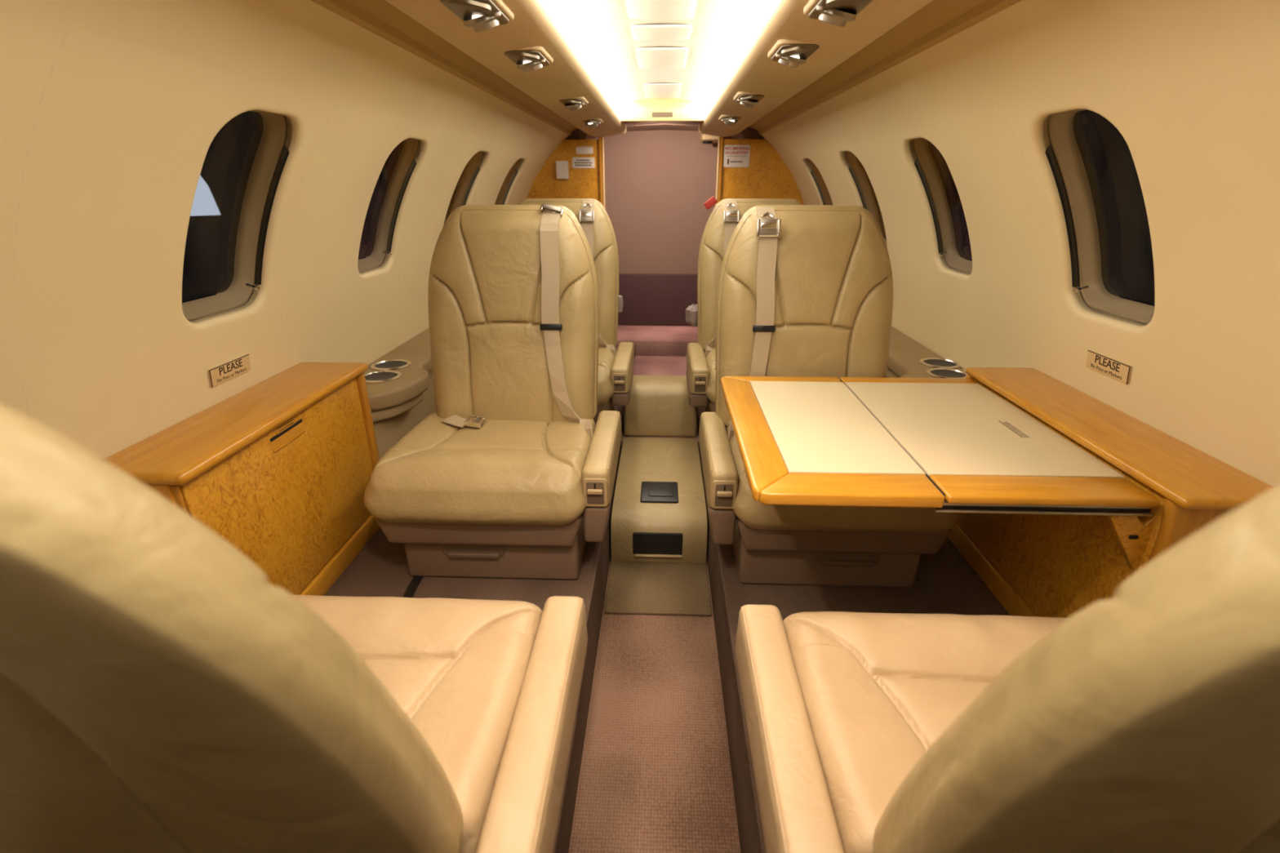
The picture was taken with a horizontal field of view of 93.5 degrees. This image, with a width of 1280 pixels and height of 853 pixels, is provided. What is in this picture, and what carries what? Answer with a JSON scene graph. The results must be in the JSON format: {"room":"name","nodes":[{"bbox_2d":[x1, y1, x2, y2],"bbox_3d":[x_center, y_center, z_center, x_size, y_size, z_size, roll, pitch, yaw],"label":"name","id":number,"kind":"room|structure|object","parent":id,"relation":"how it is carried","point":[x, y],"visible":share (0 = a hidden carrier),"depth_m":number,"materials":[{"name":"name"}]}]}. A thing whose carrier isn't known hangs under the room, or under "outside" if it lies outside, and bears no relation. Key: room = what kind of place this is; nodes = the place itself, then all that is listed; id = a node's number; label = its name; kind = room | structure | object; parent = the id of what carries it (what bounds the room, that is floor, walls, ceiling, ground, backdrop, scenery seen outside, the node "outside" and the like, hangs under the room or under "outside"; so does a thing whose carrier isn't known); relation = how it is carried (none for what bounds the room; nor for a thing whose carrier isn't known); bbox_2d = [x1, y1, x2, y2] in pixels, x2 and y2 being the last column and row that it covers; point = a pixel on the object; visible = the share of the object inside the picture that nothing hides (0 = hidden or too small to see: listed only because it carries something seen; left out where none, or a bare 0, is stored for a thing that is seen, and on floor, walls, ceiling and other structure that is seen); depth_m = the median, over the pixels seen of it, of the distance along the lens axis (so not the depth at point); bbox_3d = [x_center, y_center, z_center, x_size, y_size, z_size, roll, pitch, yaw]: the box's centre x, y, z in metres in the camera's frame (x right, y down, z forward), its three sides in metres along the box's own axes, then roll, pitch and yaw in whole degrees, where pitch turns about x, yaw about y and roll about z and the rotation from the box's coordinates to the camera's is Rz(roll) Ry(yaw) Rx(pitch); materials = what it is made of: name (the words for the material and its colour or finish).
{"room":"aircraft cabin","nodes":[
{"label":"aircraft cabin","id":0,"kind":"room"},
{"bbox_2d":[0,0,568,458],"bbox_3d":[-0.598,-0.165,1.252,0.317,1.102,4.400,1,22,2],"label":"wall","id":1,"kind":"structure","parent":0,"point":[100,221],"depth_m":0.86,"materials":[{"name":"beige plastic"}]},
{"bbox_2d":[162,110,288,321],"bbox_3d":[-0.694,-0.358,1.021,0.200,0.342,0.224,1,22,2],"label":"window","id":2,"kind":"structure","parent":1,"relation":"in","point":[243,165],"depth_m":1.06,"materials":[{"name":"black glass"}]},
{"bbox_2d":[208,354,250,387],"bbox_3d":[-0.755,-0.104,1.109,0.007,0.032,0.109,1,22,2],"label":"plate","id":3,"kind":"object","parent":1,"relation":"attached to","point":[218,375],"visible":1,"depth_m":1.10,"materials":[{"name":"brown"}]},
{"bbox_2d":[357,137,417,272],"bbox_3d":[-0.672,-0.581,1.578,0.200,0.342,0.224,1,22,2],"label":"window","id":4,"kind":"structure","parent":1,"relation":"in","point":[376,239],"depth_m":1.65,"materials":[{"name":"black glass"}]},
{"bbox_2d":[310,0,577,135],"bbox_3d":[-0.391,-0.720,1.020,0.130,0.106,4.400,1,22,2],"label":"trim","id":5,"kind":"structure","parent":1,"relation":"attached to","point":[380,18],"depth_m":1.20,"materials":[{"name":"brown wood"}]},
{"bbox_2d":[443,151,482,226],"bbox_3d":[-0.649,-0.809,2.143,0.200,0.342,0.224,1,22,2],"label":"window","id":6,"kind":"structure","parent":1,"relation":"in","point":[461,192],"depth_m":2.21,"materials":[{"name":"black"}]},
{"bbox_2d":[494,158,520,204],"bbox_3d":[-0.627,-1.038,2.713,0.200,0.342,0.224,1,22,2],"label":"window","id":7,"kind":"structure","parent":1,"relation":"in","point":[501,197],"depth_m":2.79,"materials":[{"name":"black"}]},
{"bbox_2d":[568,128,581,139],"bbox_3d":[-0.328,-1.067,3.483,0.080,1.300,0.330,1,22,2],"label":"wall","id":8,"kind":"structure","parent":0,"point":[575,135],"depth_m":3.13,"materials":[{"name":"brown"}]},
{"bbox_2d":[568,559,740,852],"bbox_3d":[0.007,0.816,0.544,0.324,0.020,2.400,1,22,2],"label":"floor","id":9,"kind":"structure","parent":0,"point":[655,776],"depth_m":1.10,"materials":[{"name":"carpet"}]},
{"bbox_2d":[604,560,711,616],"bbox_3d":[0.046,0.404,1.533,0.256,0.006,0.225,1,22,2],"label":"floor panel","id":10,"kind":"object","parent":9,"relation":"on","point":[637,588],"visible":1,"depth_m":1.51,"materials":[{"name":"beige carpet"}]},
{"bbox_2d":[610,437,707,563],"bbox_3d":[0.060,0.202,1.853,0.258,0.142,0.570,1,22,2],"label":"center console","id":11,"kind":"object","parent":9,"relation":"on","point":[659,512],"visible":1,"depth_m":1.66,"materials":[{"name":"beige leather"}]},
{"bbox_2d":[697,419,759,852],"bbox_3d":[0.191,0.350,1.427,0.030,0.186,4.400,1,22,2],"label":"trim","id":12,"kind":"structure","parent":9,"relation":"attached to","point":[747,828],"depth_m":1.06,"materials":[{"name":"black metal"}]},
{"bbox_2d":[617,324,699,447],"bbox_3d":[0.104,-0.289,2.943,1.000,0.020,1.880,1,22,2],"label":"floor","id":13,"kind":"structure","parent":0,"point":[643,365],"depth_m":2.93,"materials":[{"name":"pink carpet"}]},
{"bbox_2d":[617,325,697,355],"bbox_3d":[0.115,-0.454,3.205,0.820,0.110,0.250,1,22,2],"label":"carpeted step","id":14,"kind":"structure","parent":13,"relation":"on","point":[648,340],"depth_m":3.10,"materials":[{"name":"pink carpet"}]},
{"bbox_2d":[623,375,697,437],"bbox_3d":[0.074,-0.084,2.163,0.256,0.182,0.209,1,22,2],"label":"step","id":15,"kind":"structure","parent":13,"relation":"on","point":[659,406],"depth_m":2.07,"materials":[{"name":"beige leather"}]},
{"bbox_2d":[385,0,933,137],"bbox_3d":[0.034,-0.738,1.012,0.784,0.166,4.430,1,22,2],"label":"panel","id":16,"kind":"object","parent":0,"point":[566,77],"depth_m":1.16,"materials":[{"name":"beige plastic"}]},
{"bbox_2d":[440,0,514,32],"bbox_3d":[-0.231,-0.586,0.852,0.082,0.036,0.150,1,22,2],"label":"recessed light","id":17,"kind":"object","parent":16,"relation":"in","point":[481,15],"visible":0.98,"depth_m":0.85,"materials":[{"name":"grey metal"}]},
{"bbox_2d":[503,46,553,72],"bbox_3d":[-0.219,-0.715,1.172,0.082,0.036,0.150,1,22,2],"label":"recessed light","id":18,"kind":"object","parent":16,"relation":"in","point":[531,59],"visible":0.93,"depth_m":1.16,"materials":[{"name":"grey metal"}]},
{"bbox_2d":[559,96,588,111],"bbox_3d":[-0.201,-0.966,1.798,0.082,0.036,0.150,1,22,2],"label":"recessed light","id":19,"kind":"object","parent":16,"relation":"in","point":[575,103],"visible":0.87,"depth_m":1.79,"materials":[{"name":"grey metal"}]},
{"bbox_2d":[582,118,603,128],"bbox_3d":[-0.189,-1.190,2.355,0.082,0.036,0.150,1,22,2],"label":"recessed light","id":20,"kind":"object","parent":16,"relation":"in","point":[591,123],"visible":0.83,"depth_m":2.35,"materials":[{"name":"grey metal"}]},
{"bbox_2d":[620,97,704,121],"bbox_3d":[0.098,-1.388,2.623,0.400,0.102,0.035,1,22,2],"label":"trim","id":21,"kind":"structure","parent":16,"relation":"attached to","point":[662,109],"depth_m":2.62,"materials":[{"name":"plastic"}]},
{"bbox_2d":[718,115,741,125],"bbox_3d":[0.340,-1.149,2.253,0.082,0.036,0.150,1,22,2],"label":"recessed light","id":22,"kind":"object","parent":16,"relation":"in","point":[729,120],"visible":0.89,"depth_m":2.24,"materials":[{"name":"grey metal"}]},
{"bbox_2d":[733,91,764,107],"bbox_3d":[0.313,-0.933,1.716,0.082,0.036,0.150,1,22,2],"label":"recessed light","id":23,"kind":"object","parent":16,"relation":"in","point":[745,99],"visible":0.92,"depth_m":1.69,"materials":[{"name":"grey metal"}]},
{"bbox_2d":[767,39,819,67],"bbox_3d":[0.288,-0.695,1.122,0.082,0.036,0.150,1,22,2],"label":"recessed light","id":24,"kind":"object","parent":16,"relation":"in","point":[788,52],"visible":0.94,"depth_m":1.10,"materials":[{"name":"grey metal"}]},
{"bbox_2d":[803,0,872,26],"bbox_3d":[0.276,-0.573,0.821,0.082,0.036,0.150,1,22,2],"label":"recessed light","id":25,"kind":"object","parent":16,"relation":"in","point":[835,12],"visible":1,"depth_m":0.83,"materials":[{"name":"grey metal"}]},
{"bbox_2d":[594,0,727,102],"bbox_3d":[0.026,-0.686,0.780,0.280,0.028,3.960,1,22,2],"label":"ceiling","id":26,"kind":"structure","parent":0,"point":[661,48],"depth_m":1.53,"materials":[{"name":"beige plastic"}]},
{"bbox_2d":[539,0,632,119],"bbox_3d":[-0.121,-0.768,1.114,0.062,0.074,3.230,1,22,2],"label":"light","id":27,"kind":"object","parent":26,"relation":"attached to","point":[580,21],"visible":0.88,"depth_m":1.35,"materials":[{"name":"white plastic"}]},
{"bbox_2d":[692,0,779,119],"bbox_3d":[0.197,-0.764,1.103,0.062,0.074,3.230,1,22,2],"label":"light","id":28,"kind":"object","parent":26,"relation":"attached to","point":[741,21],"visible":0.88,"depth_m":1.35,"materials":[{"name":"white plastic"}]},
{"bbox_2d":[577,123,751,139],"bbox_3d":[0.132,-1.639,3.245,1.000,0.260,0.390,1,22,2],"label":"ceiling","id":29,"kind":"structure","parent":0,"point":[744,134],"depth_m":3.16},
{"bbox_2d":[699,133,721,143],"bbox_3d":[0.390,-1.601,3.342,0.110,0.064,0.420,1,22,2],"label":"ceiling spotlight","id":30,"kind":"object","parent":29,"relation":"attached to","point":[704,139],"visible":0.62,"depth_m":3.17,"materials":[{"name":"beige plastic"}]},
{"bbox_2d":[564,129,765,274],"bbox_3d":[0.138,-1.172,3.611,1.240,1.400,0.060,1,22,2],"label":"wall","id":31,"kind":"structure","parent":0,"point":[658,184],"depth_m":3.51,"materials":[{"name":"pink paint"}]},
{"bbox_2d":[617,273,697,325],"bbox_3d":[0.137,-0.782,3.721,0.820,0.315,0.023,1,22,2],"label":"panel","id":32,"kind":"object","parent":31,"relation":"attached to","point":[648,299],"visible":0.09,"depth_m":3.71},
{"bbox_2d":[526,136,804,209],"bbox_3d":[0.124,-1.023,3.261,1.620,0.985,0.081,1,22,2],"label":"wall","id":33,"kind":"structure","parent":0,"point":[767,175],"depth_m":3.13,"materials":[{"name":"brown wood"}]},
{"bbox_2d":[572,157,595,168],"bbox_3d":[-0.294,-1.369,3.123,0.118,0.052,0.005,1,22,2],"label":"placard","id":34,"kind":"object","parent":33,"relation":"attached to","point":[577,162],"visible":1,"depth_m":3.12,"materials":[{"name":"white plastic"}]},
{"bbox_2d":[576,146,593,154],"bbox_3d":[-0.286,-1.424,3.101,0.088,0.034,0.004,1,22,2],"label":"placard","id":35,"kind":"object","parent":33,"relation":"attached to","point":[580,150],"visible":1,"depth_m":3.10,"materials":[{"name":"white plastic"}]},
{"bbox_2d":[723,145,750,167],"bbox_3d":[0.496,-1.386,3.085,0.132,0.104,0.005,1,22,2],"label":"placard","id":36,"kind":"object","parent":33,"relation":"attached to","point":[735,156],"visible":1,"depth_m":3.08,"materials":[{"name":"white plastic"}]},
{"bbox_2d":[324,343,1009,852],"bbox_3d":[0.044,0.267,1.400,1.600,0.020,4.400,1,22,2],"label":"floor","id":37,"kind":"structure","parent":0,"point":[945,583],"depth_m":1.22,"materials":[{"name":"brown carpet"}]},
{"bbox_2d":[103,361,379,595],"bbox_3d":[-0.687,0.144,1.147,0.154,0.397,0.560,1,22,2],"label":"base cabinet","id":38,"kind":"object","parent":37,"relation":"on","point":[280,468],"visible":0.7,"depth_m":1.08,"materials":[{"name":"brown wood"}]},
{"bbox_2d":[277,418,293,431],"bbox_3d":[-0.631,-0.002,1.072,0.001,0.007,0.048,1,22,2],"label":"print","id":39,"kind":"object","parent":38,"relation":"on","point":[288,425],"depth_m":1.08,"materials":[{"name":"brown"}]},
{"bbox_2d":[0,404,587,852],"bbox_3d":[-0.322,0.210,0.531,0.487,0.733,0.567,1,22,2],"label":"seat","id":40,"kind":"object","parent":37,"relation":"on","point":[158,694],"visible":1,"depth_m":0.32,"materials":[{"name":"beige leather"}]},
{"bbox_2d":[293,595,542,852],"bbox_3d":[-0.336,0.318,0.683,0.450,0.115,0.367,1,22,2],"label":"seat cushion","id":41,"kind":"object","parent":40,"relation":"on","point":[468,673],"depth_m":0.66,"materials":[{"name":"beige leather"}]},
{"bbox_2d":[364,328,436,459],"bbox_3d":[-0.613,-0.321,2.411,0.197,0.316,2.114,1,22,2],"label":"ledge","id":42,"kind":"object","parent":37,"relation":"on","point":[400,388],"visible":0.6,"depth_m":1.53,"materials":[{"name":"plastic"}]},
{"bbox_2d":[402,575,422,597],"bbox_3d":[-0.465,0.306,1.269,0.026,0.003,0.293,-2,22,-4],"label":"strap","id":43,"kind":"object","parent":37,"relation":"on","point":[415,582],"visible":0.21,"depth_m":1.22,"materials":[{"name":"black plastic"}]},
{"bbox_2d":[364,203,622,579],"bbox_3d":[-0.292,-0.088,1.288,0.487,0.722,0.484,1,22,2],"label":"seat","id":44,"kind":"object","parent":37,"relation":"on","point":[512,475],"visible":1,"depth_m":1.31,"materials":[{"name":"beige leather"}]},
{"bbox_2d":[364,413,595,525],"bbox_3d":[-0.312,0.073,1.290,0.450,0.115,0.367,1,22,2],"label":"seat cushion","id":45,"kind":"object","parent":44,"relation":"on","point":[451,468],"depth_m":1.15,"materials":[{"name":"beige leather"}]},
{"bbox_2d":[517,198,634,425],"bbox_3d":[-0.267,-0.339,1.917,0.487,0.718,0.484,1,22,2],"label":"seat","id":46,"kind":"object","parent":37,"relation":"on","point":[615,368],"visible":0.27,"depth_m":1.95,"materials":[{"name":"beige leather"}]},
{"bbox_2d":[597,346,616,404],"bbox_3d":[-0.288,-0.179,1.919,0.450,0.115,0.367,1,22,2],"label":"seat cushion","id":47,"kind":"object","parent":46,"relation":"on","point":[606,380],"depth_m":1.77,"materials":[{"name":"beige leather"}]},
{"bbox_2d":[617,295,623,312],"bbox_3d":[-0.073,-0.428,2.096,0.032,0.060,0.032,1,22,2],"label":"pouch","id":48,"kind":"object","parent":46,"relation":"hanging from","point":[620,297],"visible":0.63,"depth_m":2.08,"materials":[{"name":"grey"}]},
{"bbox_2d":[555,353,635,852],"bbox_3d":[-0.103,0.346,1.437,0.030,0.186,4.400,1,22,2],"label":"trim","id":49,"kind":"structure","parent":37,"relation":"on","point":[562,845],"depth_m":1.14,"materials":[{"name":"black metal"}]},
{"bbox_2d":[686,198,802,426],"bbox_3d":[0.398,-0.330,1.895,0.487,0.718,0.484,1,22,2],"label":"seat","id":50,"kind":"object","parent":37,"relation":"on","point":[726,215],"visible":0.23,"depth_m":1.94,"materials":[{"name":"beige leather"}]},
{"bbox_2d":[684,303,697,327],"bbox_3d":[0.187,-0.391,2.110,0.053,0.080,0.055,-12,25,-28],"label":"plastic bag","id":51,"kind":"object","parent":50,"relation":"hanging from","point":[691,310],"visible":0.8,"depth_m":2.09,"materials":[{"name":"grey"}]},
{"bbox_2d":[704,347,715,404],"bbox_3d":[0.415,-0.170,1.895,0.450,0.115,0.367,1,22,2],"label":"seat cushion","id":52,"kind":"object","parent":50,"relation":"on","point":[709,353],"depth_m":1.77,"materials":[{"name":"beige leather"}]},
{"bbox_2d":[703,195,717,209],"bbox_3d":[0.228,-0.721,1.939,0.044,0.041,0.008,1,22,2],"label":"tab","id":53,"kind":"object","parent":50,"relation":"attached to","point":[711,202],"visible":1,"depth_m":1.94,"materials":[{"name":"red plastic"}]},
{"bbox_2d":[698,204,964,587],"bbox_3d":[0.381,-0.077,1.266,0.487,0.718,0.484,1,22,2],"label":"seat","id":54,"kind":"object","parent":37,"relation":"on","point":[803,290],"visible":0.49,"depth_m":1.29,"materials":[{"name":"beige leather"}]},
{"bbox_2d":[725,425,964,533],"bbox_3d":[0.397,0.083,1.266,0.450,0.115,0.367,1,22,2],"label":"seat cushion","id":55,"kind":"object","parent":54,"relation":"on","point":[752,516],"depth_m":1.11,"materials":[{"name":"beige leather"}]},
{"bbox_2d":[886,326,968,378],"bbox_3d":[0.786,-0.301,2.364,0.203,0.316,2.114,1,22,2],"label":"ledge","id":56,"kind":"object","parent":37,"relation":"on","point":[907,358],"visible":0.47,"depth_m":1.66,"materials":[{"name":"plastic"}]},
{"bbox_2d":[734,484,1279,852],"bbox_3d":[0.360,0.217,0.498,0.487,0.746,0.567,1,22,2],"label":"seat","id":57,"kind":"object","parent":37,"relation":"on","point":[1145,718],"visible":1,"depth_m":0.31,"materials":[{"name":"beige leather"}]},
{"bbox_2d":[782,611,1067,852],"bbox_3d":[0.382,0.330,0.651,0.450,0.115,0.367,1,22,2],"label":"seat cushion","id":58,"kind":"object","parent":57,"relation":"on","point":[865,695],"depth_m":0.64,"materials":[{"name":"beige leather"}]},
{"bbox_2d":[947,367,1273,617],"bbox_3d":[0.743,0.165,1.097,0.191,0.396,0.595,1,22,2],"label":"base cabinet","id":59,"kind":"object","parent":37,"relation":"on","point":[1057,566],"visible":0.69,"depth_m":0.96,"materials":[{"name":"brown wood"}]},
{"bbox_2d":[720,375,1159,516],"bbox_3d":[0.430,0.005,1.055,0.532,0.028,0.540,1,22,2],"label":"folding table","id":60,"kind":"object","parent":59,"relation":"attached to","point":[943,445],"visible":1,"depth_m":0.93,"materials":[{"name":"brown wood"}]},
{"bbox_2d":[748,128,761,139],"bbox_3d":[0.592,-1.054,3.452,0.080,1.300,0.330,1,22,2],"label":"wall","id":61,"kind":"structure","parent":0,"point":[754,134],"depth_m":3.10,"materials":[{"name":"brown"}]},
{"bbox_2d":[760,0,1279,487],"bbox_3d":[0.686,-0.147,1.208,0.317,1.102,4.400,1,22,2],"label":"wall","id":62,"kind":"structure","parent":0,"point":[1196,83],"depth_m":0.91,"materials":[{"name":"beige plastic"}]},
{"bbox_2d":[807,158,832,204],"bbox_3d":[0.839,-1.033,2.701,0.200,0.342,0.224,1,22,2],"label":"window","id":63,"kind":"structure","parent":62,"relation":"in","point":[824,192],"depth_m":2.77,"materials":[{"name":"black"}]},
{"bbox_2d":[845,151,887,247],"bbox_3d":[0.816,-0.804,2.131,0.200,0.342,0.224,1,22,2],"label":"window","id":64,"kind":"structure","parent":62,"relation":"in","point":[862,181],"depth_m":2.21,"materials":[{"name":"black"}]},
{"bbox_2d":[749,0,1022,134],"bbox_3d":[0.469,-0.708,0.991,0.150,0.106,4.400,1,22,2],"label":"trim","id":65,"kind":"structure","parent":62,"relation":"attached to","point":[939,20],"depth_m":1.21,"materials":[{"name":"brown wood"}]},
{"bbox_2d":[912,137,972,274],"bbox_3d":[0.793,-0.573,1.556,0.200,0.342,0.224,1,22,2],"label":"window","id":66,"kind":"structure","parent":62,"relation":"in","point":[935,174],"depth_m":1.62,"materials":[{"name":"black glass"}]},
{"bbox_2d":[1044,108,1170,324],"bbox_3d":[0.772,-0.349,1.000,0.200,0.342,0.224,1,22,2],"label":"window","id":67,"kind":"structure","parent":62,"relation":"in","point":[1091,163],"depth_m":1.04,"materials":[{"name":"black glass"}]},
{"bbox_2d":[1085,350,1131,384],"bbox_3d":[0.829,-0.107,1.067,0.008,0.032,0.109,1,22,2],"label":"plate","id":68,"kind":"object","parent":62,"relation":"attached to","point":[1113,368],"visible":1,"depth_m":1.06,"materials":[{"name":"brown"}]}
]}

